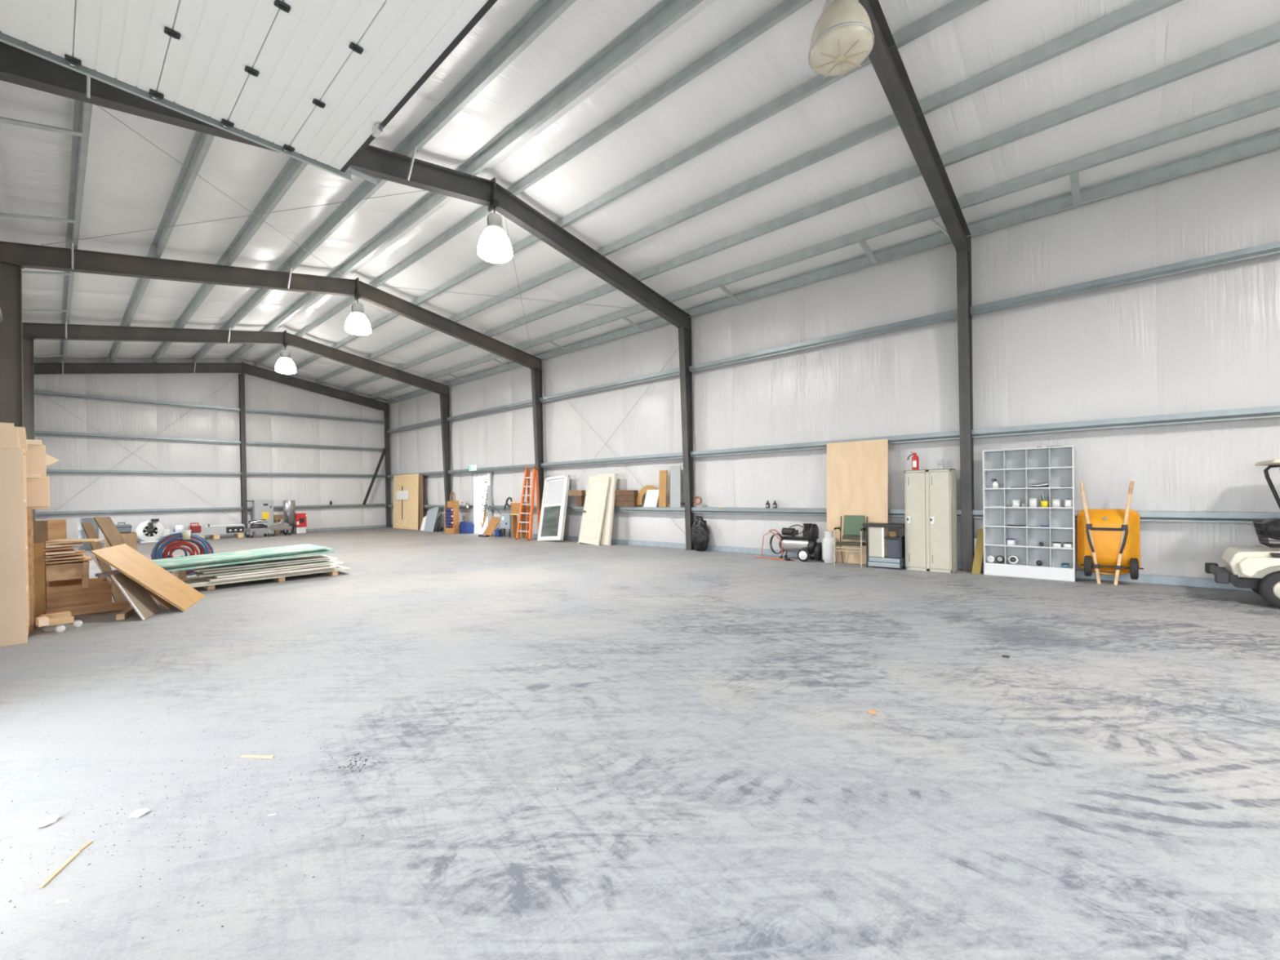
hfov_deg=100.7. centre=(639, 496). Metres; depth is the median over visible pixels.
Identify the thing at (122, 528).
case
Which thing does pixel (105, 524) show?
plank
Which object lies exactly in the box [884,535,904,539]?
shelf
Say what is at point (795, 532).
switch
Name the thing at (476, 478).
door
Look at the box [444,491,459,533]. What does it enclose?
rack
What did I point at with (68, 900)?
wood sliver
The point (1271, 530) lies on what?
wire basket
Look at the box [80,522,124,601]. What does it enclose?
plank
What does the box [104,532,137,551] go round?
crate
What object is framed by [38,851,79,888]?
wood sliver
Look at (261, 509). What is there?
cabinet
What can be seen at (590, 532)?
door slab
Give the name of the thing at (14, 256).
steel frame
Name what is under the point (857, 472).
plywood sheet
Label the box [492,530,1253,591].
baseboard
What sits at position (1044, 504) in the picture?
pot
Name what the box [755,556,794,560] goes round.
extension cord
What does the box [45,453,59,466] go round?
board
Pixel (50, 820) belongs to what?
scrap
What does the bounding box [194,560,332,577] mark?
board
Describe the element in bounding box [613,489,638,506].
wooden box
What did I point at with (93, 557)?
stick
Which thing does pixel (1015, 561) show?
roll
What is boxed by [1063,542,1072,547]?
tin
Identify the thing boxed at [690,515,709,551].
bag
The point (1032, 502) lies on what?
paint can
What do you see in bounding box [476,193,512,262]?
lamp
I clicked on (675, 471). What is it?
board
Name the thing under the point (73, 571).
bench
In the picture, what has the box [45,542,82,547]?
board
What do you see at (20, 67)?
steel frame
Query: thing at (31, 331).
steel frame
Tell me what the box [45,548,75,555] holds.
board
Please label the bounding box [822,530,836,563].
propane tank
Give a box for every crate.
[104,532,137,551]
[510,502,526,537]
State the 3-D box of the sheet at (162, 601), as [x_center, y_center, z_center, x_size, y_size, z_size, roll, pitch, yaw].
[-6.696,1.418,7.403,0.279,0.258,0.500,-1,0,-31]
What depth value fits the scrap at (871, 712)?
3.54 m
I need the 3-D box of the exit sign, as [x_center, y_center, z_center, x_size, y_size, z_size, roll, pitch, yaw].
[-6.485,-1.109,20.530,0.380,0.220,0.111,0,1,42]
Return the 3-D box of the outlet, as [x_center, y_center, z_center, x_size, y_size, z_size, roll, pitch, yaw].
[-17.304,1.298,19.253,0.200,0.250,0.320,0,1,42]
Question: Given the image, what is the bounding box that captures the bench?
[45,560,88,588]
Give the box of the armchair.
[833,515,867,567]
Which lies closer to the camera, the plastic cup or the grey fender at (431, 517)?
the plastic cup
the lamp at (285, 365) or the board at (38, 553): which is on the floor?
the board at (38, 553)
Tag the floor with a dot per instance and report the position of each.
(655, 840)
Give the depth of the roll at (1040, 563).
8.69 m
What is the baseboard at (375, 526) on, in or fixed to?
attached to the wall at (184, 449)
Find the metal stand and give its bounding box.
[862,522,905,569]
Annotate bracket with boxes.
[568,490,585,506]
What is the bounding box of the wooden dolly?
[35,610,82,632]
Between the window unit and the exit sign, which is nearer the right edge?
the window unit
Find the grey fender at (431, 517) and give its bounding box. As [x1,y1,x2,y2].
[423,506,439,531]
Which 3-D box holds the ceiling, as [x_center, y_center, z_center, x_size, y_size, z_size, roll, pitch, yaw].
[-4.926,-5.204,11.392,31.700,1.468,12.460,0,1,42]
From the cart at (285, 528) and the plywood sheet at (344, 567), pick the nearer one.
the plywood sheet at (344, 567)
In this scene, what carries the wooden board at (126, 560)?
on the floor
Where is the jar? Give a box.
[1064,498,1072,507]
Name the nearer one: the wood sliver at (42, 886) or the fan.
the wood sliver at (42, 886)
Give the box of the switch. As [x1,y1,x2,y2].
[791,529,798,537]
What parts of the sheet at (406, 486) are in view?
hanging cord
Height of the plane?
0.030 m
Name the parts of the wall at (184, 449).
insulation panel, insulation panel, brace rod, brace rod, insulation panel, insulation panel, insulation panel, insulation panel, insulation panel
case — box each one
[115,522,132,533]
[1006,524,1026,526]
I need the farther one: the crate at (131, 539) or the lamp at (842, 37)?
the crate at (131, 539)
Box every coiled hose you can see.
[150,534,210,573]
[151,532,213,576]
[155,539,199,558]
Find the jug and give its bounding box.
[494,528,501,537]
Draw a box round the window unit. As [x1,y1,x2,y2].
[537,474,570,541]
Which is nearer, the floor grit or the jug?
the floor grit
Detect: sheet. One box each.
[111,572,160,620]
[146,589,173,608]
[151,543,328,567]
[162,547,333,568]
[164,550,333,572]
[183,564,343,585]
[189,564,351,587]
[393,473,418,529]
[826,439,888,564]
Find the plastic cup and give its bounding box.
[181,529,191,539]
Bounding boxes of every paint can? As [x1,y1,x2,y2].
[1012,499,1019,506]
[1028,498,1036,506]
[1051,499,1060,506]
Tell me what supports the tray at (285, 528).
on the cart at (285, 528)
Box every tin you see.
[1021,502,1026,506]
[1052,542,1061,547]
[1061,563,1069,568]
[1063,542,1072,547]
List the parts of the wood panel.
panel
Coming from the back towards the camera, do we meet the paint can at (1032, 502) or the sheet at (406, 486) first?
the sheet at (406, 486)
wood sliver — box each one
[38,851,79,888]
[54,898,71,903]
[77,840,93,851]
[240,755,274,758]
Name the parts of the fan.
foot plate, motor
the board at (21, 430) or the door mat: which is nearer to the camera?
the board at (21, 430)
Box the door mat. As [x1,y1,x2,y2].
[478,534,489,537]
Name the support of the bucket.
on the floor
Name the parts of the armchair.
leg, post, seat, backrest, rail, leg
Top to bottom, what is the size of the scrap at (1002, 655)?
0.018 m
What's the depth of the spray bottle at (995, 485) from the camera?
9.07 m
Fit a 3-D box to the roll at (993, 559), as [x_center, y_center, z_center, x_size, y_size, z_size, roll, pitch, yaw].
[6.062,1.082,9.158,0.109,0.124,0.098,0,1,42]
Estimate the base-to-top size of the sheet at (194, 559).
0.106 m
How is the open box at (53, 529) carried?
on the floor
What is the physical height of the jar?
0.132 m
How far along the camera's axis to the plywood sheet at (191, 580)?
9.14 m
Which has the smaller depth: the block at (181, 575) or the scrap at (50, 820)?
the scrap at (50, 820)
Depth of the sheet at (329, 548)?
9.09 m
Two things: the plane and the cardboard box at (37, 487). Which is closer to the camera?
the cardboard box at (37, 487)
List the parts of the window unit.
sash, pane, sash, pane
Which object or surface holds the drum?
on the floor
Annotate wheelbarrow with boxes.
[1076,480,1143,585]
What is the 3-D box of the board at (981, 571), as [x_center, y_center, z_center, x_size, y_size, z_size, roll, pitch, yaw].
[6.012,0.995,9.323,0.129,0.702,0.057,-1,0,-30]
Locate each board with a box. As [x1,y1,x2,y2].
[0,422,13,426]
[0,426,19,448]
[17,426,28,452]
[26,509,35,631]
[33,542,45,619]
[43,546,72,551]
[44,554,85,560]
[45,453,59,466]
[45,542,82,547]
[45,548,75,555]
[45,555,92,564]
[46,550,86,558]
[90,543,204,611]
[190,555,332,572]
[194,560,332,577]
[199,557,337,573]
[204,564,336,581]
[212,560,343,577]
[417,475,423,529]
[482,516,500,536]
[670,465,680,506]
[980,554,983,573]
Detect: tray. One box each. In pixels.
[244,527,271,531]
[267,526,292,530]
[1076,509,1140,573]
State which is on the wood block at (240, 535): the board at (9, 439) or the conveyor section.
the conveyor section
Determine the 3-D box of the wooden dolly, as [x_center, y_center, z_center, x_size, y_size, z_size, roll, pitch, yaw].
[-6.881,1.469,6.260,0.650,0.180,0.370,-1,0,33]
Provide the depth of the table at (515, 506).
18.34 m
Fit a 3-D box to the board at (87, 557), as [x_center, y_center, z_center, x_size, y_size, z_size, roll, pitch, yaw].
[-7.698,0.854,7.145,0.552,0.032,0.417,0,1,42]
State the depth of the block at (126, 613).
6.75 m
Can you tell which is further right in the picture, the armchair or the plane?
the plane
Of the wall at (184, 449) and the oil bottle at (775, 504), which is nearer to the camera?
the oil bottle at (775, 504)
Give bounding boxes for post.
[658,470,667,506]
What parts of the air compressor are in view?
push handle, motor, air tank, mount plate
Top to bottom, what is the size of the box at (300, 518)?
0.840 m
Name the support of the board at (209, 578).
on the plywood sheet at (191, 580)
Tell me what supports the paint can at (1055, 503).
on the shelf at (1020, 468)
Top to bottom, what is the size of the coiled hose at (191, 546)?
0.800 m
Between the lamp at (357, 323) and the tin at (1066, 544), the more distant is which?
the lamp at (357, 323)
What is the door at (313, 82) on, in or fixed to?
in the wall at (1, 314)
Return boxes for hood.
[270,521,289,527]
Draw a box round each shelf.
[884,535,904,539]
[982,445,1075,581]
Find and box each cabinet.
[244,499,274,535]
[903,468,957,573]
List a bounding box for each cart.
[244,527,271,537]
[267,526,292,536]
[1204,458,1279,608]
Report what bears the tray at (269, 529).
on the cart at (269, 529)
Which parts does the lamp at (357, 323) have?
lamp shade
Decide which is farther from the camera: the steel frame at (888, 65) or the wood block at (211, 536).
the wood block at (211, 536)
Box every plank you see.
[44,600,130,615]
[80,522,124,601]
[93,516,152,597]
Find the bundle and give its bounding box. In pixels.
[503,497,512,510]
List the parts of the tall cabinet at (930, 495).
handle plate, door, handle plate, door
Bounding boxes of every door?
[0,0,497,184]
[472,472,493,533]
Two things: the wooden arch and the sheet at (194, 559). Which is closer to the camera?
the sheet at (194, 559)
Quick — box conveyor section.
[173,524,244,535]
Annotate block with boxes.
[115,608,134,620]
[172,569,186,581]
[209,534,219,538]
[234,533,244,537]
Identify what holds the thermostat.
on the wall at (1137, 331)
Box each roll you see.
[986,555,995,562]
[995,555,1004,563]
[1008,555,1017,564]
[1035,560,1042,565]
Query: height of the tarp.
0.084 m
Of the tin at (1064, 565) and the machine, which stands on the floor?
the machine
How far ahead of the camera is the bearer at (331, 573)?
10.18 m
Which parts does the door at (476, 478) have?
jamb plate, jamb post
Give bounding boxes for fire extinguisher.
[906,452,919,470]
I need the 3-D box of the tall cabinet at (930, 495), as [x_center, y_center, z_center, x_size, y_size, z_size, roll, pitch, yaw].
[5.317,0.431,9.716,0.780,1.846,0.428,0,1,42]
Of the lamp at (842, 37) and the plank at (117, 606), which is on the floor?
the plank at (117, 606)
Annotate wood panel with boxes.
[0,448,29,646]
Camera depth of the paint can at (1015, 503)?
8.86 m
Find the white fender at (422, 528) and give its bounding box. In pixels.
[420,512,438,530]
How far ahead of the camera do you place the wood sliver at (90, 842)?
2.30 m
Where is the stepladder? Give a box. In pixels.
[515,466,540,540]
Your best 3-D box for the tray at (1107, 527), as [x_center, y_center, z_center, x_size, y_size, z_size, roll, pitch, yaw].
[7.200,0.684,8.161,0.732,0.972,0.221,0,1,42]
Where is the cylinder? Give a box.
[283,500,296,534]
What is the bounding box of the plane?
[989,505,1004,506]
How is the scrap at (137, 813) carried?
on the floor
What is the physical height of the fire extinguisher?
0.350 m
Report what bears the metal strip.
on the sheet at (141, 601)
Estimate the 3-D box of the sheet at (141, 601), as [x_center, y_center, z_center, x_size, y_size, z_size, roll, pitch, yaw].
[-6.598,1.270,6.949,0.417,0.557,1.019,-1,0,-28]
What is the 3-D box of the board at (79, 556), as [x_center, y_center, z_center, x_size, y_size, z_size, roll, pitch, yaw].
[-7.715,0.815,7.118,0.630,0.024,0.361,0,1,42]
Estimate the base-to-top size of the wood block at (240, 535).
0.145 m
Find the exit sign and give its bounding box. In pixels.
[468,464,476,471]
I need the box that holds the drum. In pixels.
[77,517,98,552]
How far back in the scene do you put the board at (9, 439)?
5.63 m
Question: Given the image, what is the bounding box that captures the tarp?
[1029,482,1048,487]
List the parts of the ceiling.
insulation panel, insulation panel, insulation panel, insulation panel, insulation panel, insulation panel, insulation panel, insulation panel, brace rod, insulation panel, brace rod, insulation panel, insulation panel, insulation panel, insulation panel, insulation panel, insulation panel, insulation panel, insulation panel, insulation panel, insulation panel, brace rod, insulation panel, brace rod, insulation panel, insulation panel, insulation panel, insulation panel, insulation panel, insulation panel, insulation panel, insulation panel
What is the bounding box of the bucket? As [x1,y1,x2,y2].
[169,524,183,538]
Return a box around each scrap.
[33,814,59,827]
[128,808,151,817]
[867,709,876,714]
[1001,654,1009,657]
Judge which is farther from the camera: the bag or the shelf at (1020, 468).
the bag
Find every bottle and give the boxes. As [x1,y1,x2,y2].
[765,500,769,507]
[773,500,777,507]
[991,479,998,488]
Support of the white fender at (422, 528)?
on the floor
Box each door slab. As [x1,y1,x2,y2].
[577,475,610,545]
[596,473,617,545]
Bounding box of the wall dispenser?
[937,458,943,469]
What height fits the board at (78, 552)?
0.032 m
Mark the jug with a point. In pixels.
(497, 531)
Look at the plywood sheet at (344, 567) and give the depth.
9.29 m
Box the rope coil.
[693,496,702,505]
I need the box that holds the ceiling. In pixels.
[0,0,1279,404]
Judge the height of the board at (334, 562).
0.047 m
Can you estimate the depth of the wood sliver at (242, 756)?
3.07 m
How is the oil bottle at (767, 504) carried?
on the wall at (1137, 331)
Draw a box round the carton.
[888,530,897,536]
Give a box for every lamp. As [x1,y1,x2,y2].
[274,338,297,373]
[344,288,371,335]
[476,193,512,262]
[808,0,874,79]
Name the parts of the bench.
rail, rail, panel, leg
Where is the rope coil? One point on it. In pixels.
(695, 497)
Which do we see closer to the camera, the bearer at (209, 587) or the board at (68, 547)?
the board at (68, 547)
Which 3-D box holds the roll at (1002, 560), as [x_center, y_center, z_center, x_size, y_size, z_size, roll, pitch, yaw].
[6.162,1.076,9.069,0.119,0.134,0.100,0,1,42]
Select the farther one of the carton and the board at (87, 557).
the carton
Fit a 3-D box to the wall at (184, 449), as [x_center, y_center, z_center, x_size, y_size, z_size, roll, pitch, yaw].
[-16.399,-2.094,21.785,0.620,7.370,12.380,0,1,42]
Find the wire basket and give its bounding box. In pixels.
[1253,521,1279,547]
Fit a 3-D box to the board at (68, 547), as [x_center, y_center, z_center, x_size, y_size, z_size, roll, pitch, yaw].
[-7.761,0.687,7.066,0.562,0.032,0.255,0,1,42]
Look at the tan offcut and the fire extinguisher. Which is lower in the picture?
the tan offcut
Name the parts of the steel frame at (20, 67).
ridge plate, ridge plate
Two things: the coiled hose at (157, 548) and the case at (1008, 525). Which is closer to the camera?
the case at (1008, 525)
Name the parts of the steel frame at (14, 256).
ridge plate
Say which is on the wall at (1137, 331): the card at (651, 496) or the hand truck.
the card at (651, 496)
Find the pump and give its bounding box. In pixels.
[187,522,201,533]
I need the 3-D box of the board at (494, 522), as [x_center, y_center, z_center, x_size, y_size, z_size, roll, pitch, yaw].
[-5.424,1.097,19.401,0.759,0.691,0.355,0,1,42]
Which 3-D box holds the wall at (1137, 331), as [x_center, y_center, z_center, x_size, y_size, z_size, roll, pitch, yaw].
[-0.911,-1.773,15.893,31.400,6.347,0.424,0,1,42]
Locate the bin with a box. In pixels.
[459,521,474,533]
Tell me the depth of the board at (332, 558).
9.35 m
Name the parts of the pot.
pot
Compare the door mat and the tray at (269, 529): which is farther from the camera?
the tray at (269, 529)
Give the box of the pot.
[1040,493,1048,506]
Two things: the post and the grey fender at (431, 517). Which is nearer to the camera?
the post
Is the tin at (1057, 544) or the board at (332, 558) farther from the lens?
the board at (332, 558)
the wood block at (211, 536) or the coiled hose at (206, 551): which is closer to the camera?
the coiled hose at (206, 551)
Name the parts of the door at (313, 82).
panel, panel, panel, panel, step plate, panel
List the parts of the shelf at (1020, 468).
panel, panel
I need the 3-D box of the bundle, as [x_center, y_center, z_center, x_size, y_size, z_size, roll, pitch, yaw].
[-4.691,0.259,18.910,0.492,0.486,0.096,0,1,42]
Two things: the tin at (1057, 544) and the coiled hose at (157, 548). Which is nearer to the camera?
the tin at (1057, 544)
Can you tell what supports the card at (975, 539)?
attached to the steel frame at (888, 65)
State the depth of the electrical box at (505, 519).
18.70 m
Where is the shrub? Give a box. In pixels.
[480,475,487,528]
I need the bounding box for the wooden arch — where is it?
[636,484,657,506]
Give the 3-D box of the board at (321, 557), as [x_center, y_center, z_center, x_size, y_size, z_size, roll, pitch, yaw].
[-6.780,1.199,9.600,0.500,0.041,2.040,0,1,42]
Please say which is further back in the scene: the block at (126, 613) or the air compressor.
the air compressor
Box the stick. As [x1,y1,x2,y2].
[91,556,111,584]
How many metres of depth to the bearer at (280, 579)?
9.52 m
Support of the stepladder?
on the floor
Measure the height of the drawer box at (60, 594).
0.290 m
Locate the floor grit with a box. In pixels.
[0,579,1173,959]
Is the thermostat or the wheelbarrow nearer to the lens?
the wheelbarrow
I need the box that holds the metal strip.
[94,569,120,578]
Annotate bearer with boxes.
[201,585,214,590]
[271,577,284,582]
[321,570,337,575]
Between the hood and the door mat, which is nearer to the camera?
the door mat
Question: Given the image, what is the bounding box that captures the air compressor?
[760,523,822,561]
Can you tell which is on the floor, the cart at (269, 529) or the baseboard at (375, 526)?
the cart at (269, 529)
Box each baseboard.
[99,524,386,542]
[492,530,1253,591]
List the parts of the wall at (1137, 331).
insulation panel, insulation panel, insulation panel, insulation panel, insulation panel, insulation panel, insulation panel, insulation panel, insulation panel, brace rod, brace rod, insulation panel, insulation panel, insulation panel, insulation panel, insulation panel, insulation panel, insulation panel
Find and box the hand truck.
[435,508,443,532]
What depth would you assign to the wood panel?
5.57 m
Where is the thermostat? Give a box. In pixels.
[460,500,466,505]
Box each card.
[643,489,658,506]
[973,537,977,549]
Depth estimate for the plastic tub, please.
8.91 m
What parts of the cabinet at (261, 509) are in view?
cabinet door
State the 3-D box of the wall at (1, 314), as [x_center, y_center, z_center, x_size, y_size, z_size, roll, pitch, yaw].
[-8.909,-1.576,7.008,31.400,6.319,0.424,0,1,42]
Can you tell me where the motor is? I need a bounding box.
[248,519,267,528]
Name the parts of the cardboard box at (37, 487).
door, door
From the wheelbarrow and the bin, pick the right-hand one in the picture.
the wheelbarrow
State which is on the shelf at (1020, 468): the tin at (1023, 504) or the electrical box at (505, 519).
the tin at (1023, 504)
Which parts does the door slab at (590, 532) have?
panel molding, panel molding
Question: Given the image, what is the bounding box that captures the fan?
[135,518,169,542]
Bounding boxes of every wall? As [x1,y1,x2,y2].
[0,307,2,322]
[33,357,386,538]
[386,148,1279,578]
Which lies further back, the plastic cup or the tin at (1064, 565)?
the plastic cup
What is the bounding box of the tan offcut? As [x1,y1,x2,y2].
[45,538,104,542]
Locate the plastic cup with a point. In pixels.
(186, 534)
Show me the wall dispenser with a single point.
(940, 461)
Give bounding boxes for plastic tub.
[1006,538,1014,545]
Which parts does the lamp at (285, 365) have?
lamp shade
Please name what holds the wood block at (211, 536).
on the floor
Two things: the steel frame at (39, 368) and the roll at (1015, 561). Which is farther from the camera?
the steel frame at (39, 368)
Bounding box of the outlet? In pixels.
[163,528,169,535]
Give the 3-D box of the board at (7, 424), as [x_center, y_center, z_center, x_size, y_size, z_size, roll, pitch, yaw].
[-6.946,-0.648,5.675,0.050,0.300,0.320,0,1,42]
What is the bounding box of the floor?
[0,527,1279,959]
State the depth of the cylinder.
21.90 m
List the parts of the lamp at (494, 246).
lamp shade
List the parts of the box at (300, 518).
dark panel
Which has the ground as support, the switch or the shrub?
the shrub
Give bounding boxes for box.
[25,439,49,509]
[32,519,66,608]
[46,577,111,609]
[293,513,306,533]
[500,514,511,537]
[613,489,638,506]
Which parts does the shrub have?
stem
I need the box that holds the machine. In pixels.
[273,515,283,533]
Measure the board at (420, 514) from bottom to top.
2.440 m
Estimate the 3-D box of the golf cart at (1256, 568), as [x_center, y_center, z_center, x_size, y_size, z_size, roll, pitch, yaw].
[8.561,0.421,6.054,2.816,1.815,1.100,0,1,42]
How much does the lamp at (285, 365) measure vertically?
1.160 m

